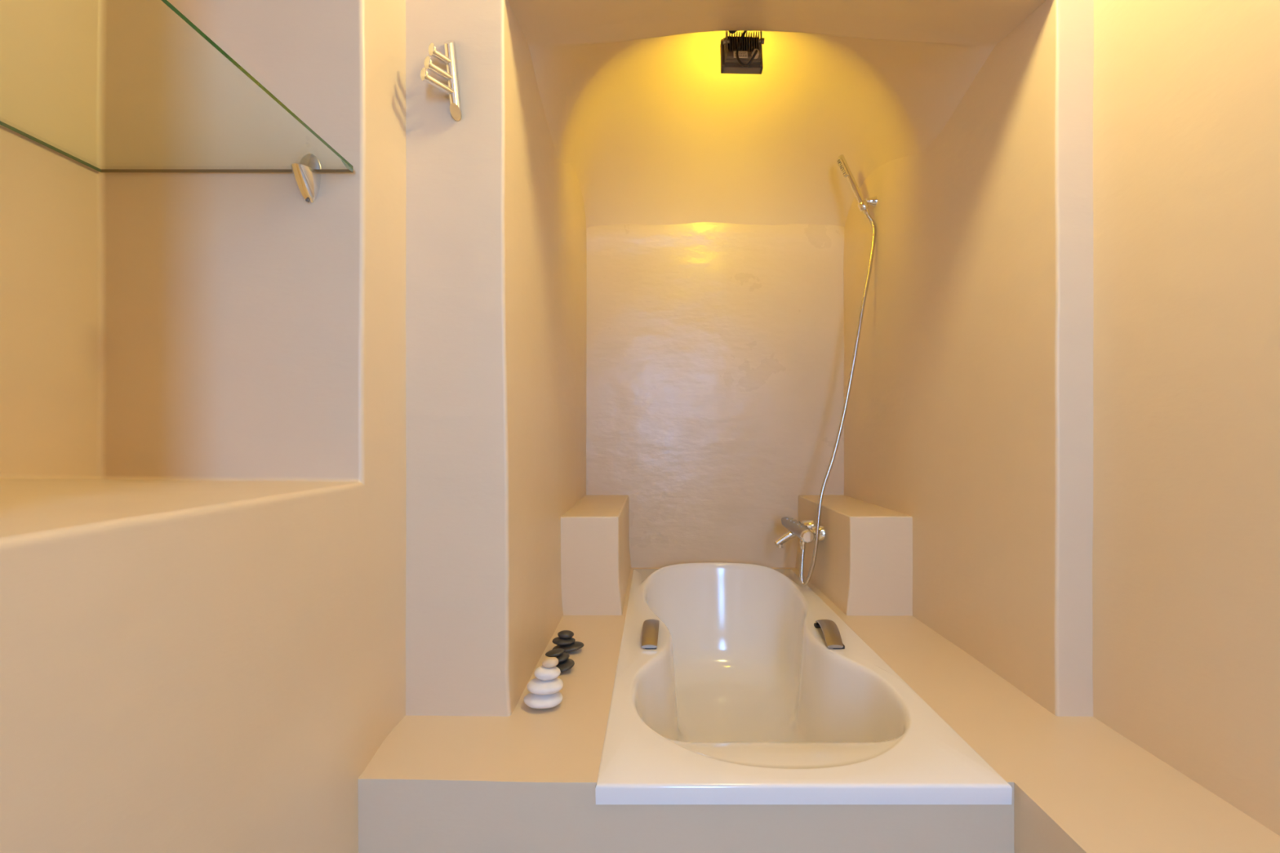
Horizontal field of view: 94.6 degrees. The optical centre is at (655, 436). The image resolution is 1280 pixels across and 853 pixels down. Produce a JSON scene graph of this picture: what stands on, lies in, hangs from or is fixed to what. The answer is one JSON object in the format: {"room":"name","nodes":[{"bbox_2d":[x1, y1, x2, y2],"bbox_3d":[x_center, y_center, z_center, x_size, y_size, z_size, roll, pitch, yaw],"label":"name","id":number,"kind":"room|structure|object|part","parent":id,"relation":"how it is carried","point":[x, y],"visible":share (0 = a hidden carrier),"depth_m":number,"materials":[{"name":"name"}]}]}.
{"room":"bathroom","nodes":[
{"label":"bathroom","id":0,"kind":"room"},
{"bbox_2d":[0,0,406,852],"bbox_3d":[-0.839,-0.110,0.025,0.649,2.725,3.454,0,0,0],"label":"wall","id":1,"kind":"structure","parent":0,"point":[203,429],"depth_m":1.04,"materials":[{"name":"paint"}]},
{"bbox_2d":[290,153,320,202],"bbox_3d":[-0.635,-0.472,1.061,0.043,0.091,0.045,0,0,0],"label":"clip","id":2,"kind":"object","parent":1,"relation":"attached to","point":[307,180],"visible":1,"depth_m":1.07,"materials":[{"name":"silver metal"}]},
{"bbox_2d":[0,0,353,172],"bbox_3d":[-0.779,-0.484,0.693,0.466,0.006,0.766,0,0,0],"label":"glass shelf","id":3,"kind":"object","parent":2,"relation":"on","point":[350,168],"visible":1,"depth_m":1.01,"materials":[{"name":"green"}]},
{"bbox_2d":[404,0,586,715],"bbox_3d":[-0.486,-0.260,2.033,0.352,2.423,1.538,0,0,0],"label":"wall","id":4,"kind":"structure","parent":0,"point":[496,282],"depth_m":1.27,"materials":[{"name":"paint"}]},
{"bbox_2d":[420,40,461,120],"bbox_3d":[-0.448,-0.763,1.230,0.034,0.174,0.095,0,0,35],"label":"hook rail","id":5,"kind":"object","parent":4,"relation":"attached to","point":[450,75],"visible":1,"depth_m":1.24,"materials":[{"name":"silver metal"}]},
{"bbox_2d":[560,495,631,616],"bbox_3d":[-0.241,0.460,2.363,0.256,0.384,0.775,0,0,0],"label":"ledge","id":6,"kind":"object","parent":4,"relation":"attached to","point":[595,557],"depth_m":1.98,"materials":[{"name":"paint"}]},
{"bbox_2d":[358,567,1279,852],"bbox_3d":[0.190,0.923,1.090,1.623,0.656,3.383,0,0,0],"label":"ledge","id":7,"kind":"object","parent":4,"relation":"attached to","point":[525,780],"depth_m":1.02,"materials":[{"name":"paint"}]},
{"bbox_2d":[523,691,562,708],"bbox_3d":[-0.251,0.583,1.311,0.087,0.032,0.073,0,0,0],"label":"pebble","id":8,"kind":"object","parent":7,"relation":"on","point":[532,700],"visible":0.75,"depth_m":1.29,"materials":[{"name":"white stone"}]},
{"bbox_2d":[526,677,563,695],"bbox_3d":[-0.247,0.554,1.315,0.081,0.030,0.070,0,0,0],"label":"pebble","id":9,"kind":"object","parent":8,"relation":"on","point":[535,686],"visible":0.85,"depth_m":1.29,"materials":[{"name":"white stone"}]},
{"bbox_2d":[533,665,560,680],"bbox_3d":[-0.243,0.527,1.317,0.058,0.028,0.054,0,0,0],"label":"pebble","id":10,"kind":"object","parent":9,"relation":"on","point":[541,673],"visible":0.91,"depth_m":1.30,"materials":[{"name":"white stone"}]},
{"bbox_2d":[542,657,558,667],"bbox_3d":[-0.236,0.505,1.319,0.036,0.020,0.034,0,0,0],"label":"pebble","id":11,"kind":"object","parent":10,"relation":"on","point":[550,662],"visible":1,"depth_m":1.31,"materials":[{"name":"white stone"}]},
{"bbox_2d":[555,658,574,672],"bbox_3d":[-0.238,0.587,1.512,0.060,0.023,0.060,0,0,0],"label":"pebble","id":12,"kind":"object","parent":7,"relation":"on","point":[564,666],"visible":0.59,"depth_m":1.50,"materials":[{"name":"black stone"}]},
{"bbox_2d":[555,652,569,662],"bbox_3d":[-0.248,0.570,1.517,0.049,0.020,0.049,0,0,0],"label":"pebble","id":13,"kind":"object","parent":12,"relation":"on","point":[564,656],"visible":0.44,"depth_m":1.50,"materials":[{"name":"black stone"}]},
{"bbox_2d":[545,648,564,657],"bbox_3d":[-0.259,0.555,1.514,0.049,0.015,0.041,0,0,0],"label":"pebble","id":14,"kind":"object","parent":13,"relation":"on","point":[555,652],"visible":0.99,"depth_m":1.50,"materials":[{"name":"black stone"}]},
{"bbox_2d":[552,641,583,653],"bbox_3d":[-0.245,0.587,1.643,0.088,0.023,0.061,0,0,0],"label":"pebble","id":15,"kind":"object","parent":7,"relation":"on","point":[575,646],"visible":0.62,"depth_m":1.63,"materials":[{"name":"black stone"}]},
{"bbox_2d":[551,636,575,645],"bbox_3d":[-0.257,0.570,1.645,0.064,0.018,0.052,0,0,0],"label":"pebble","id":16,"kind":"object","parent":15,"relation":"on","point":[557,641],"visible":0.83,"depth_m":1.63,"materials":[{"name":"black stone"}]},
{"bbox_2d":[557,630,573,639],"bbox_3d":[-0.252,0.553,1.647,0.045,0.020,0.040,0,0,0],"label":"pebble","id":17,"kind":"object","parent":16,"relation":"on","point":[564,634],"visible":1,"depth_m":1.64,"materials":[{"name":"black stone"}]},
{"bbox_2d":[595,562,1012,804],"bbox_3d":[0.254,0.775,1.840,0.715,0.445,1.656,0,0,0],"label":"bathtub","id":18,"kind":"object","parent":7,"relation":"in","point":[735,683],"visible":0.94,"depth_m":1.57,"materials":[{"name":"white ceramic"}]},
{"bbox_3d":[-0.015,0.576,1.762,0.052,0.036,0.215,0,0,0],"label":"grab handle","id":19,"kind":"part","parent":18,"relation":"part of","materials":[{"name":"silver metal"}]},
{"bbox_3d":[0.515,0.576,1.762,0.048,0.036,0.221,0,0,6],"label":"grab handle","id":20,"kind":"part","parent":18,"relation":"part of","materials":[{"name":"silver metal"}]},
{"bbox_2d":[586,224,844,567],"bbox_3d":[0.272,-0.260,2.770,1.582,2.424,0.166,0,0,0],"label":"wall","id":21,"kind":"structure","parent":0,"point":[715,353],"depth_m":2.70,"materials":[{"name":"paint"}]},
{"bbox_2d":[774,516,825,548],"bbox_3d":[0.561,0.386,2.359,0.180,0.113,0.249,0,0,0],"label":"mixer tap","id":22,"kind":"object","parent":21,"relation":"attached to","point":[805,531],"visible":0.99,"depth_m":2.31,"materials":[{"name":"silver metal"}]},
{"bbox_3d":[0.524,0.402,2.350,0.105,0.073,0.036,0,0,-12],"label":"spout","id":23,"kind":"part","parent":22,"relation":"part of","materials":[{"name":"silver metal"}]},
{"bbox_3d":[0.555,0.363,2.347,0.052,0.068,0.195,0,0,-13],"label":"temperature lever","id":24,"kind":"part","parent":22,"relation":"part of","materials":[{"name":"grey metal"}]},
{"bbox_2d":[800,538,806,544],"bbox_3d":[0.575,0.410,2.305,0.026,0.024,0.026,0,0,0],"label":"outlet","id":25,"kind":"object","parent":22,"relation":"attached to","point":[802,542],"depth_m":2.30,"materials":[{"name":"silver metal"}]},
{"bbox_2d":[799,208,875,586],"bbox_3d":[0.707,-0.160,2.275,0.304,1.474,0.089,0,0,0],"label":"shower hose","id":26,"kind":"object","parent":22,"relation":"attached to","point":[866,211],"visible":1,"depth_m":2.25,"materials":[{"name":"silver metal"}]},
{"bbox_2d":[506,0,1044,228],"bbox_3d":[0.271,-1.085,1.991,1.215,0.771,1.463,0,0,0],"label":"ceiling","id":27,"kind":"structure","parent":0,"point":[638,103],"depth_m":2.10,"materials":[{"name":"paint"}]},
{"bbox_2d":[720,30,764,74],"bbox_3d":[0.266,-1.239,1.817,0.128,0.242,0.099,0,0,0],"label":"floodlight","id":28,"kind":"object","parent":27,"relation":"attached to","point":[741,54],"visible":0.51,"depth_m":1.81,"materials":[{"name":"grey metal"}]},
{"bbox_2d":[844,0,1093,715],"bbox_3d":[0.948,-0.260,2.033,0.183,2.424,1.538,0,0,0],"label":"wall","id":29,"kind":"structure","parent":0,"point":[969,416],"depth_m":1.50,"materials":[{"name":"paint"}]},
{"bbox_2d":[795,494,913,615],"bbox_3d":[0.774,0.459,2.363,0.274,0.383,0.776,0,0,0],"label":"ledge","id":30,"kind":"object","parent":29,"relation":"attached to","point":[864,565],"depth_m":1.98,"materials":[{"name":"paint"}]},
{"bbox_2d":[857,195,877,211],"bbox_3d":[0.828,-0.912,2.310,0.073,0.059,0.042,0,0,0],"label":"holder","id":31,"kind":"object","parent":29,"relation":"attached to","point":[873,201],"visible":1,"depth_m":2.30,"materials":[{"name":"silver metal"}]},
{"bbox_2d":[836,154,864,203],"bbox_3d":[0.770,-0.998,2.319,0.115,0.227,0.029,0,0,12],"label":"shower","id":32,"kind":"object","parent":31,"relation":"on","point":[846,171],"visible":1,"depth_m":2.31,"materials":[{"name":"silver metal"}]},
{"bbox_3d":[0.736,-1.060,2.322,0.044,0.077,0.019,0,0,13],"label":"spray plate","id":33,"kind":"part","parent":32,"relation":"part of","materials":[{"name":"silver metal"}]},
{"bbox_3d":[0.843,-0.921,2.310,0.042,0.042,0.042,0,0,0],"label":"wall plate","id":34,"kind":"part","parent":31,"relation":"part of","materials":[{"name":"silver metal"}]},
{"bbox_2d":[1092,0,1279,835],"bbox_3d":[1.008,-0.110,0.025,0.147,2.724,3.453,0,0,0],"label":"wall","id":35,"kind":"structure","parent":0,"point":[1186,482],"depth_m":1.03,"materials":[{"name":"paint"}]}
]}

